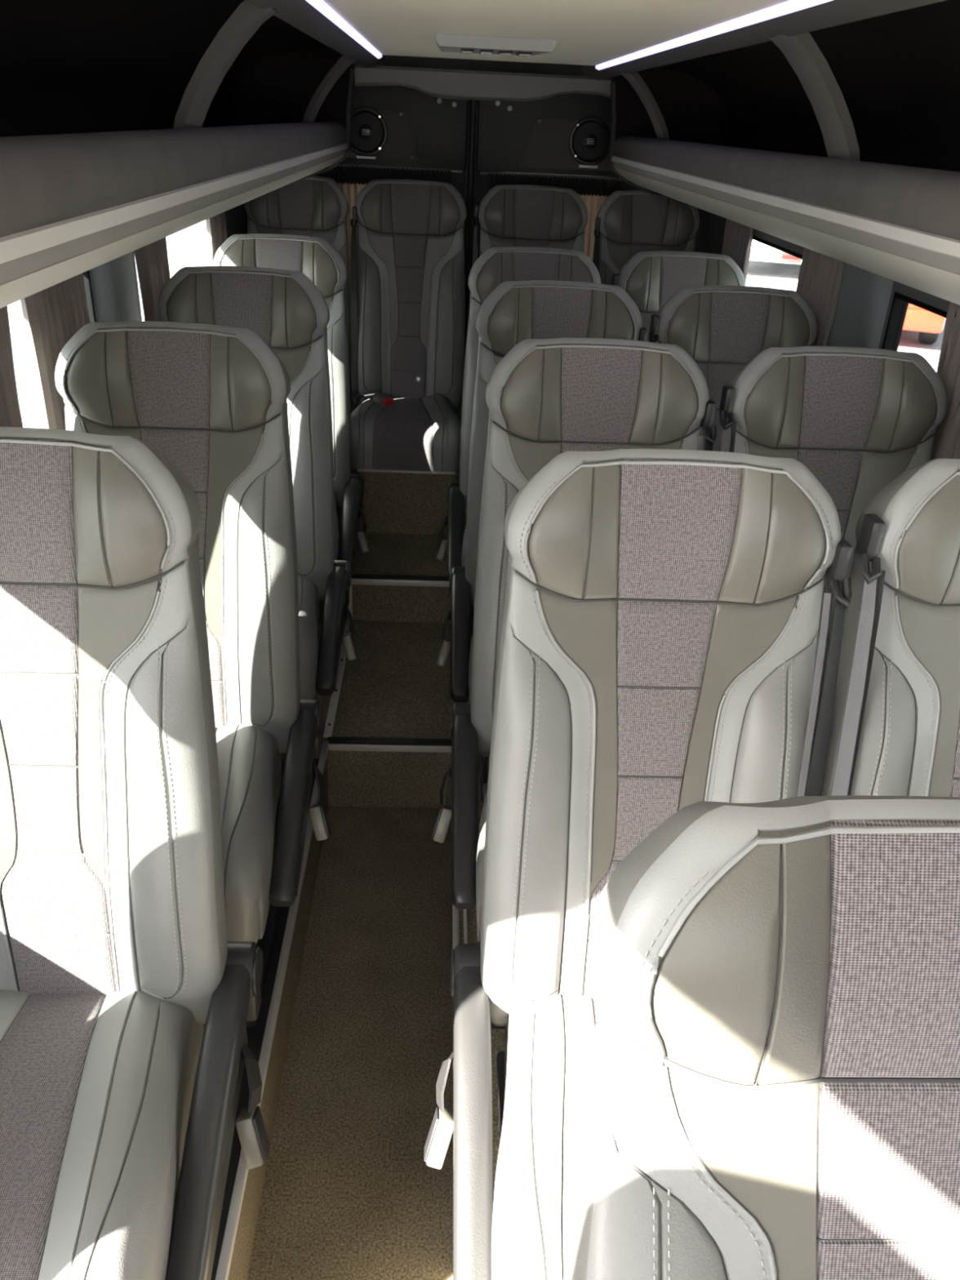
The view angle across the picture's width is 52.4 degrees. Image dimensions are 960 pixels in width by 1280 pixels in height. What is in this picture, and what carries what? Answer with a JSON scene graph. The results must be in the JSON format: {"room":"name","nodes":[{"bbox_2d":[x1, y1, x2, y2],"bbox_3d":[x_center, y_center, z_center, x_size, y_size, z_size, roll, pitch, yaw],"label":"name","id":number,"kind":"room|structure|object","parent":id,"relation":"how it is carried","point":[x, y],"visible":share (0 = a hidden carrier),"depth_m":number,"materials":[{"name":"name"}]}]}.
{"room":"vehicle interior","nodes":[
{"label":"vehicle interior","id":0,"kind":"room"},
{"bbox_2d":[88,269,98,322],"bbox_3d":[-0.859,-0.065,1.567,0.035,2.280,6.070,1,28,-3],"label":"wall","id":1,"kind":"structure","parent":0,"point":[90,270],"depth_m":2.15,"materials":[{"name":"grey plastic"}]},
{"bbox_2d":[0,305,22,427],"bbox_3d":[-0.823,-0.280,1.677,0.028,0.640,0.305,1,28,-3],"label":"curtain","id":2,"kind":"object","parent":1,"relation":"hanging from","point":[10,411],"visible":0.09,"depth_m":1.68,"materials":[{"name":"brown fabric"}]},
{"bbox_2d":[20,273,89,430],"bbox_3d":[-0.834,-0.457,2.005,0.026,0.640,0.370,1,28,-3],"label":"curtain","id":3,"kind":"object","parent":1,"relation":"hanging from","point":[53,315],"visible":0.21,"depth_m":1.87,"materials":[{"name":"brown fabric"}]},
{"bbox_2d":[82,270,96,322],"bbox_3d":[-0.863,-0.343,1.820,0.035,0.572,0.960,1,28,-3],"label":"window","id":4,"kind":"structure","parent":1,"relation":"in","point":[86,278],"depth_m":2.13,"materials":[{"name":"black glass"}]},
{"bbox_2d":[91,250,142,322],"bbox_3d":[-0.858,-0.537,2.443,0.028,0.925,0.290,1,28,-3],"label":"trim","id":5,"kind":"structure","parent":1,"relation":"attached to","point":[115,282],"depth_m":2.23,"materials":[{"name":"grey plastic"}]},
{"bbox_2d":[133,237,170,321],"bbox_3d":[-0.854,-0.788,2.621,0.026,0.640,0.310,1,28,-3],"label":"curtain","id":6,"kind":"object","parent":1,"relation":"hanging from","point":[152,262],"visible":0.22,"depth_m":2.50,"materials":[{"name":"brown fabric"}]},
{"bbox_2d":[0,0,384,308],"bbox_3d":[-0.559,-1.028,1.928,0.546,0.447,3.500,1,28,-3],"label":"luggage rack","id":7,"kind":"object","parent":1,"relation":"attached to","point":[126,126],"visible":0.97,"depth_m":1.74,"materials":[{"name":"plastic"}]},
{"bbox_2d":[205,212,226,266],"bbox_3d":[-0.876,-1.160,3.312,0.027,0.640,0.300,1,28,-3],"label":"curtain","id":8,"kind":"object","parent":1,"relation":"hanging from","point":[215,226],"visible":0.11,"depth_m":3.17,"materials":[{"name":"brown fabric"}]},
{"bbox_2d":[224,203,247,239],"bbox_3d":[-0.910,-1.333,3.865,0.012,0.920,0.720,1,28,-3],"label":"trim","id":9,"kind":"structure","parent":1,"relation":"attached to","point":[236,222],"depth_m":3.54,"materials":[{"name":"grey plastic"}]},
{"bbox_2d":[227,613,347,1279],"bbox_3d":[-0.663,0.764,2.150,0.490,0.287,3.821,1,28,-3],"label":"floor","id":10,"kind":"structure","parent":0,"point":[245,1236],"depth_m":2.01,"materials":[{"name":"beige carpet"}]},
{"bbox_2d":[0,426,270,1279],"bbox_3d":[-0.542,0.410,1.218,0.519,1.219,0.714,1,28,-3],"label":"passenger seat","id":11,"kind":"object","parent":10,"relation":"on","point":[126,1002],"visible":1,"depth_m":1.26,"materials":[{"name":"grey leather"}]},
{"bbox_2d":[0,989,137,1279],"bbox_3d":[-0.587,0.655,1.244,0.284,0.184,0.526,1,28,-3],"label":"seat cushion","id":12,"kind":"object","parent":11,"relation":"on","point":[68,1057],"depth_m":1.21,"materials":[{"name":"grey fabric"}]},
{"bbox_2d":[54,320,331,1026],"bbox_3d":[-0.548,0.083,1.837,0.519,1.219,0.714,1,28,-3],"label":"passenger seat","id":13,"kind":"object","parent":10,"relation":"on","point":[211,399],"visible":0.55,"depth_m":1.85,"materials":[{"name":"grey leather"}]},
{"bbox_2d":[158,266,358,699],"bbox_3d":[-0.574,-0.268,2.488,0.519,1.219,0.714,1,28,-3],"label":"passenger seat","id":14,"kind":"object","parent":10,"relation":"on","point":[291,314],"visible":0.31,"depth_m":2.49,"materials":[{"name":"grey leather"}]},
{"bbox_2d":[210,740,322,1279],"bbox_3d":[-0.428,0.917,1.583,0.045,0.006,2.664,1,28,-3],"label":"trim","id":15,"kind":"structure","parent":10,"relation":"attached to","point":[255,1034],"depth_m":1.86,"materials":[{"name":"black plastic"}]},
{"bbox_2d":[215,740,328,1279],"bbox_3d":[-0.398,0.923,1.587,0.016,0.020,2.664,1,28,-3],"label":"trim","id":16,"kind":"structure","parent":10,"relation":"attached to","point":[228,1245],"depth_m":1.88,"materials":[{"name":"silver metal"}]},
{"bbox_2d":[213,233,369,623],"bbox_3d":[-0.615,-0.619,3.139,0.519,1.219,0.714,1,28,-3],"label":"passenger seat","id":17,"kind":"object","parent":10,"relation":"on","point":[317,258],"visible":0.25,"depth_m":3.13,"materials":[{"name":"grey leather"}]},
{"bbox_2d":[323,620,351,737],"bbox_3d":[-0.445,0.104,3.091,0.024,0.007,0.722,1,28,-3],"label":"trim","id":18,"kind":"structure","parent":10,"relation":"attached to","point":[332,708],"depth_m":2.97,"materials":[{"name":"silver metal"}]},
{"bbox_2d":[247,532,453,1279],"bbox_3d":[-0.216,1.018,1.540,0.360,0.454,5.161,1,28,-3],"label":"floor","id":19,"kind":"structure","parent":0,"point":[349,1192],"depth_m":2.27,"materials":[{"name":"beige carpet"}]},
{"bbox_2d":[347,577,352,621],"bbox_3d":[-0.450,-0.142,3.379,0.016,0.167,0.022,1,28,-3],"label":"trim","id":20,"kind":"structure","parent":19,"relation":"attached to","point":[350,604],"depth_m":3.37,"materials":[{"name":"silver metal"}]},
{"bbox_2d":[328,743,451,752],"bbox_3d":[-0.255,0.305,2.771,0.348,0.022,0.011,1,28,-3],"label":"trim","id":21,"kind":"structure","parent":19,"relation":"attached to","point":[331,746],"depth_m":2.77,"materials":[{"name":"silver metal"}]},
{"bbox_2d":[327,736,452,746],"bbox_3d":[-0.255,0.288,2.773,0.354,0.007,0.028,1,28,-3],"label":"trim","id":22,"kind":"structure","parent":19,"relation":"attached to","point":[333,740],"depth_m":2.77,"materials":[{"name":"black rubber"}]},
{"bbox_2d":[351,573,448,581],"bbox_3d":[-0.270,-0.215,3.356,0.354,0.007,0.028,1,28,-3],"label":"trim","id":23,"kind":"structure","parent":19,"relation":"attached to","point":[372,576],"depth_m":3.35,"materials":[{"name":"metal"}]},
{"bbox_2d":[351,578,449,586],"bbox_3d":[-0.269,-0.198,3.354,0.348,0.022,0.011,1,28,-3],"label":"trim","id":24,"kind":"structure","parent":19,"relation":"attached to","point":[354,581],"depth_m":3.35,"materials":[{"name":"silver metal"}]},
{"bbox_2d":[337,399,466,542],"bbox_3d":[-0.060,-0.546,4.209,1.820,0.703,1.009,1,28,-3],"label":"floor","id":25,"kind":"structure","parent":0,"point":[397,503],"depth_m":3.65,"materials":[{"name":"beige carpet"}]},
{"bbox_2d":[244,175,351,391],"bbox_3d":[-0.702,-1.207,3.638,0.406,0.932,0.710,1,28,-3],"label":"passenger seat","id":26,"kind":"object","parent":25,"relation":"on","point":[313,206],"visible":0.2,"depth_m":3.67,"materials":[{"name":"grey leather"}]},
{"bbox_2d":[357,469,455,474],"bbox_3d":[-0.270,-0.624,3.591,0.360,0.012,0.032,1,28,-3],"label":"trim","id":27,"kind":"structure","parent":25,"relation":"attached to","point":[358,470],"depth_m":3.58,"materials":[{"name":"grey plastic"}]},
{"bbox_2d":[350,178,466,471],"bbox_3d":[-0.274,-1.195,3.658,0.446,0.934,0.710,1,28,-3],"label":"passenger seat","id":28,"kind":"object","parent":25,"relation":"on","point":[407,293],"visible":0.99,"depth_m":3.75,"materials":[{"name":"grey leather"}]},
{"bbox_2d":[364,393,443,471],"bbox_3d":[-0.284,-0.823,3.753,0.284,0.184,0.526,1,28,-3],"label":"seat cushion","id":29,"kind":"object","parent":28,"relation":"on","point":[404,433],"depth_m":3.54,"materials":[{"name":"grey leather"}]},
{"bbox_2d":[471,184,587,265],"bbox_3d":[0.188,-1.184,3.679,0.452,0.934,0.710,1,28,-3],"label":"passenger seat","id":30,"kind":"object","parent":25,"relation":"on","point":[511,215],"visible":0.18,"depth_m":3.70,"materials":[{"name":"grey leather"}]},
{"bbox_2d":[592,190,699,284],"bbox_3d":[0.635,-1.173,3.700,0.415,0.934,0.710,1,28,-3],"label":"passenger seat","id":31,"kind":"object","parent":25,"relation":"on","point":[628,223],"visible":0.23,"depth_m":3.73,"materials":[{"name":"grey leather"}]},
{"bbox_2d":[314,48,640,399],"bbox_3d":[-0.039,-1.503,4.262,1.930,2.220,0.030,1,28,-3],"label":"wall","id":32,"kind":"structure","parent":0,"point":[458,180],"depth_m":4.04,"materials":[{"name":"grey"}]},
{"bbox_2d":[334,66,467,173],"bbox_3d":[-0.400,-2.075,3.892,0.696,0.354,0.060,1,28,-3],"label":"door","id":33,"kind":"structure","parent":32,"relation":"in","point":[425,131],"depth_m":3.90,"materials":[{"name":"grey plastic"}]},
{"bbox_2d":[349,106,387,159],"bbox_3d":[-0.455,-2.018,3.886,0.176,0.184,0.018,1,28,-3],"label":"speaker","id":34,"kind":"object","parent":33,"relation":"attached to","point":[368,127],"visible":0.94,"depth_m":3.88},
{"bbox_2d":[336,164,451,291],"bbox_3d":[-0.358,-1.614,4.085,0.464,0.655,0.032,1,28,-3],"label":"curtain","id":35,"kind":"object","parent":33,"relation":"hanging from","point":[352,180],"visible":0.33,"depth_m":3.94,"materials":[{"name":"brown fabric"}]},
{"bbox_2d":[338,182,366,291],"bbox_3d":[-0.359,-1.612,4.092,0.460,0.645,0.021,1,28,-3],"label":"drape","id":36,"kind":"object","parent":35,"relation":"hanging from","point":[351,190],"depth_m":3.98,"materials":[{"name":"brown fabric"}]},
{"bbox_2d":[461,99,479,404],"bbox_3d":[-0.051,-1.640,4.134,0.042,1.280,0.065,1,28,-3],"label":"trim","id":37,"kind":"structure","parent":32,"relation":"attached to","point":[473,117],"depth_m":4.00,"materials":[{"name":"black plastic"}]},
{"bbox_2d":[354,67,611,102],"bbox_3d":[0.038,-2.150,3.800,1.040,0.088,0.075,1,28,-3],"label":"trim","id":38,"kind":"structure","parent":32,"relation":"attached to","point":[444,85],"depth_m":3.77,"materials":[{"name":"grey plastic"}]},
{"bbox_2d":[354,54,611,80],"bbox_3d":[0.047,-2.154,3.608,1.040,0.110,0.450,1,28,-3],"label":"trim","id":39,"kind":"structure","parent":32,"relation":"attached to","point":[391,62],"depth_m":3.71,"materials":[{"name":"grey plastic"}]},
{"bbox_2d":[476,93,622,181],"bbox_3d":[0.362,-2.056,3.927,0.738,0.356,0.060,1,28,-3],"label":"door","id":40,"kind":"structure","parent":32,"relation":"in","point":[518,137],"depth_m":3.92,"materials":[{"name":"grey plastic"}]},
{"bbox_2d":[487,173,618,261],"bbox_3d":[0.285,-1.597,4.115,0.533,0.652,0.034,1,28,-3],"label":"curtain","id":41,"kind":"object","parent":40,"relation":"hanging from","point":[593,192],"visible":0.24,"depth_m":3.97,"materials":[{"name":"brown fabric"}]},
{"bbox_2d":[568,116,610,168],"bbox_3d":[0.443,-2.001,3.925,0.176,0.184,0.018,1,28,-3],"label":"speaker","id":42,"kind":"object","parent":40,"relation":"attached to","point":[588,140],"visible":0.99,"depth_m":3.92},
{"bbox_2d":[452,603,504,1202],"bbox_3d":[0.426,0.791,2.200,0.970,0.287,3.821,1,28,-3],"label":"floor","id":43,"kind":"structure","parent":0,"point":[497,1035],"depth_m":1.89,"materials":[{"name":"beige carpet"}]},
{"bbox_2d":[452,702,467,1050],"bbox_3d":[-0.043,0.660,2.109,0.032,0.020,3.811,1,28,-3],"label":"trim","id":44,"kind":"structure","parent":43,"relation":"attached to","point":[455,926],"depth_m":2.14,"materials":[{"name":"silver metal"}]},
{"bbox_2d":[435,246,600,640],"bbox_3d":[0.125,-0.577,3.129,0.523,1.219,0.712,1,28,-3],"label":"passenger seat","id":45,"kind":"object","parent":43,"relation":"on","point":[495,266],"visible":0.13,"depth_m":3.08,"materials":[{"name":"grey leather"}]},
{"bbox_2d":[435,280,647,801],"bbox_3d":[0.153,-0.241,2.504,0.523,1.219,0.712,1,28,-3],"label":"passenger seat","id":46,"kind":"object","parent":43,"relation":"on","point":[515,312],"visible":0.16,"depth_m":2.46,"materials":[{"name":"grey leather"}]},
{"bbox_2d":[431,337,716,1029],"bbox_3d":[0.174,0.100,1.870,0.523,1.219,0.712,1,28,-3],"label":"passenger seat","id":47,"kind":"object","parent":43,"relation":"on","point":[546,398],"visible":0.24,"depth_m":1.84,"materials":[{"name":"grey leather"}]},
{"bbox_2d":[423,448,852,1279],"bbox_3d":[0.195,0.428,1.252,0.523,1.219,0.712,1,28,-3],"label":"passenger seat","id":48,"kind":"object","parent":43,"relation":"on","point":[660,656],"visible":0.72,"depth_m":1.27,"materials":[{"name":"grey leather"}]},
{"bbox_2d":[612,250,745,342],"bbox_3d":[0.635,-0.593,3.205,0.452,1.219,0.710,1,28,-3],"label":"passenger seat","id":49,"kind":"object","parent":43,"relation":"on","point":[651,278],"visible":0.09,"depth_m":3.15,"materials":[{"name":"grey leather"}]},
{"bbox_2d":[648,285,817,451],"bbox_3d":[0.646,-0.248,2.562,0.452,1.219,0.710,1,28,-3],"label":"passenger seat","id":50,"kind":"object","parent":43,"relation":"on","point":[722,328],"visible":0.12,"depth_m":2.51,"materials":[{"name":"grey leather"}]},
{"bbox_2d":[568,795,959,1279],"bbox_3d":[0.242,0.780,0.608,0.534,1.192,0.824,1,28,-3],"label":"passenger seat","id":51,"kind":"object","parent":43,"relation":"on","point":[774,1091],"visible":1,"depth_m":0.63,"materials":[{"name":"grey leather"}]},
{"bbox_2d":[717,346,946,777],"bbox_3d":[0.666,0.107,1.902,0.452,1.219,0.710,1,28,-3],"label":"passenger seat","id":52,"kind":"object","parent":43,"relation":"on","point":[858,419],"visible":0.2,"depth_m":1.86,"materials":[{"name":"grey leather"}]},
{"bbox_2d":[821,458,959,796],"bbox_3d":[0.687,0.435,1.272,0.452,1.219,0.710,1,28,-3],"label":"passenger seat","id":53,"kind":"object","parent":43,"relation":"on","point":[895,731],"visible":0.44,"depth_m":1.28,"materials":[{"name":"grey leather"}]},
{"bbox_2d":[324,0,787,66],"bbox_3d":[0.083,-0.914,1.289,0.650,0.100,3.730,1,28,-3],"label":"ceiling","id":54,"kind":"structure","parent":0,"point":[593,33],"depth_m":1.71,"materials":[{"name":"beige plastic"}]},
{"bbox_2d":[305,0,382,58],"bbox_3d":[-0.254,-0.963,1.461,0.018,0.017,3.300,1,28,-3],"label":"light strip","id":55,"kind":"object","parent":54,"relation":"attached to","point":[322,6],"visible":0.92,"depth_m":1.85,"materials":[{"name":"white plastic"}]},
{"bbox_2d":[435,33,556,56],"bbox_3d":[0.030,-1.317,2.172,0.255,0.028,0.250,1,28,-3],"label":"ceiling vent","id":56,"kind":"object","parent":54,"relation":"in","point":[487,45],"visible":1,"depth_m":2.07,"materials":[{"name":"grey plastic"}]},
{"bbox_2d":[595,0,833,70],"bbox_3d":[0.405,-0.947,1.492,0.018,0.017,3.300,1,28,-3],"label":"light strip","id":57,"kind":"object","parent":54,"relation":"attached to","point":[788,6],"visible":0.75,"depth_m":1.58,"materials":[{"name":"white plastic"}]},
{"bbox_2d":[753,229,950,349],"bbox_3d":[0.954,-0.020,1.650,0.035,2.280,6.070,1,28,-3],"label":"wall","id":58,"kind":"structure","parent":0,"point":[939,303],"depth_m":2.19,"materials":[{"name":"grey plastic"}]},
{"bbox_2d":[694,207,726,254],"bbox_3d":[0.856,-1.290,3.946,0.012,0.920,0.720,1,28,-3],"label":"trim","id":59,"kind":"structure","parent":58,"relation":"attached to","point":[709,235],"depth_m":3.68,"materials":[{"name":"grey plastic"}]},
{"bbox_2d":[721,218,754,283],"bbox_3d":[0.866,-1.152,3.441,0.026,0.655,0.380,1,28,-3],"label":"curtain","id":60,"kind":"object","parent":58,"relation":"hanging from","point":[738,237],"visible":0.19,"depth_m":3.29,"materials":[{"name":"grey fabric"}]},
{"bbox_2d":[582,0,959,305],"bbox_3d":[0.669,-0.999,1.984,0.546,0.447,3.500,1,28,-3],"label":"luggage rack","id":61,"kind":"object","parent":58,"relation":"attached to","point":[832,128],"visible":0.93,"depth_m":1.94,"materials":[{"name":"plastic"}]},
{"bbox_2d":[752,235,802,259],"bbox_3d":[0.908,-0.949,3.109,0.035,0.575,1.180,1,28,-3],"label":"window","id":62,"kind":"structure","parent":58,"relation":"in","point":[757,239],"depth_m":2.96,"materials":[{"name":"black"}]},
{"bbox_2d":[795,247,844,346],"bbox_3d":[0.894,-0.754,2.702,0.029,0.655,0.380,1,28,-3],"label":"curtain","id":63,"kind":"object","parent":58,"relation":"hanging from","point":[820,276],"visible":0.19,"depth_m":2.58,"materials":[{"name":"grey fabric"}]},
{"bbox_2d":[827,262,893,348],"bbox_3d":[0.896,-0.494,2.524,0.028,0.925,0.290,1,28,-3],"label":"curtain","id":64,"kind":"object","parent":58,"relation":"attached to","point":[864,295],"depth_m":2.31,"materials":[{"name":"grey"}]},
{"bbox_2d":[881,292,946,351],"bbox_3d":[0.962,-0.071,1.476,0.035,0.575,1.930,1,28,-3],"label":"window","id":65,"kind":"structure","parent":58,"relation":"in","point":[900,302],"depth_m":2.20,"materials":[{"name":"black"}]},
{"bbox_2d":[930,302,959,460],"bbox_3d":[0.918,-0.292,1.841,0.026,0.655,0.505,1,28,-3],"label":"curtain","id":66,"kind":"object","parent":58,"relation":"hanging from","point":[946,442],"visible":0.18,"depth_m":1.91,"materials":[{"name":"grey fabric"}]},
{"label":"outside","id":67,"kind":"structure","parent":0,"visible":0},
{"bbox_2d":[7,219,946,428],"bbox_3d":[-0.387,-2.717,9.885,120.000,0.060,140.000,1,28,-3],"label":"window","id":68,"kind":"structure","parent":67,"point":[188,246],"depth_m":12.96,"materials":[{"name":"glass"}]},
{"bbox_2d":[749,239,801,264],"bbox_3d":[5.829,-8.271,18.414,1.940,2.198,5.142,10,29,13],"label":"van","id":69,"kind":"object","parent":68,"relation":"on","point":[760,251],"visible":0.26,"depth_m":16.61,"materials":[{"name":"white paint"}]},
{"bbox_2d":[902,302,946,344],"bbox_3d":[5.380,-5.043,13.148,1.700,1.448,4.085,12,30,17],"label":"car","id":70,"kind":"object","parent":68,"relation":"on","point":[928,324],"visible":0.12,"depth_m":11.47,"materials":[{"name":"orange paint"}]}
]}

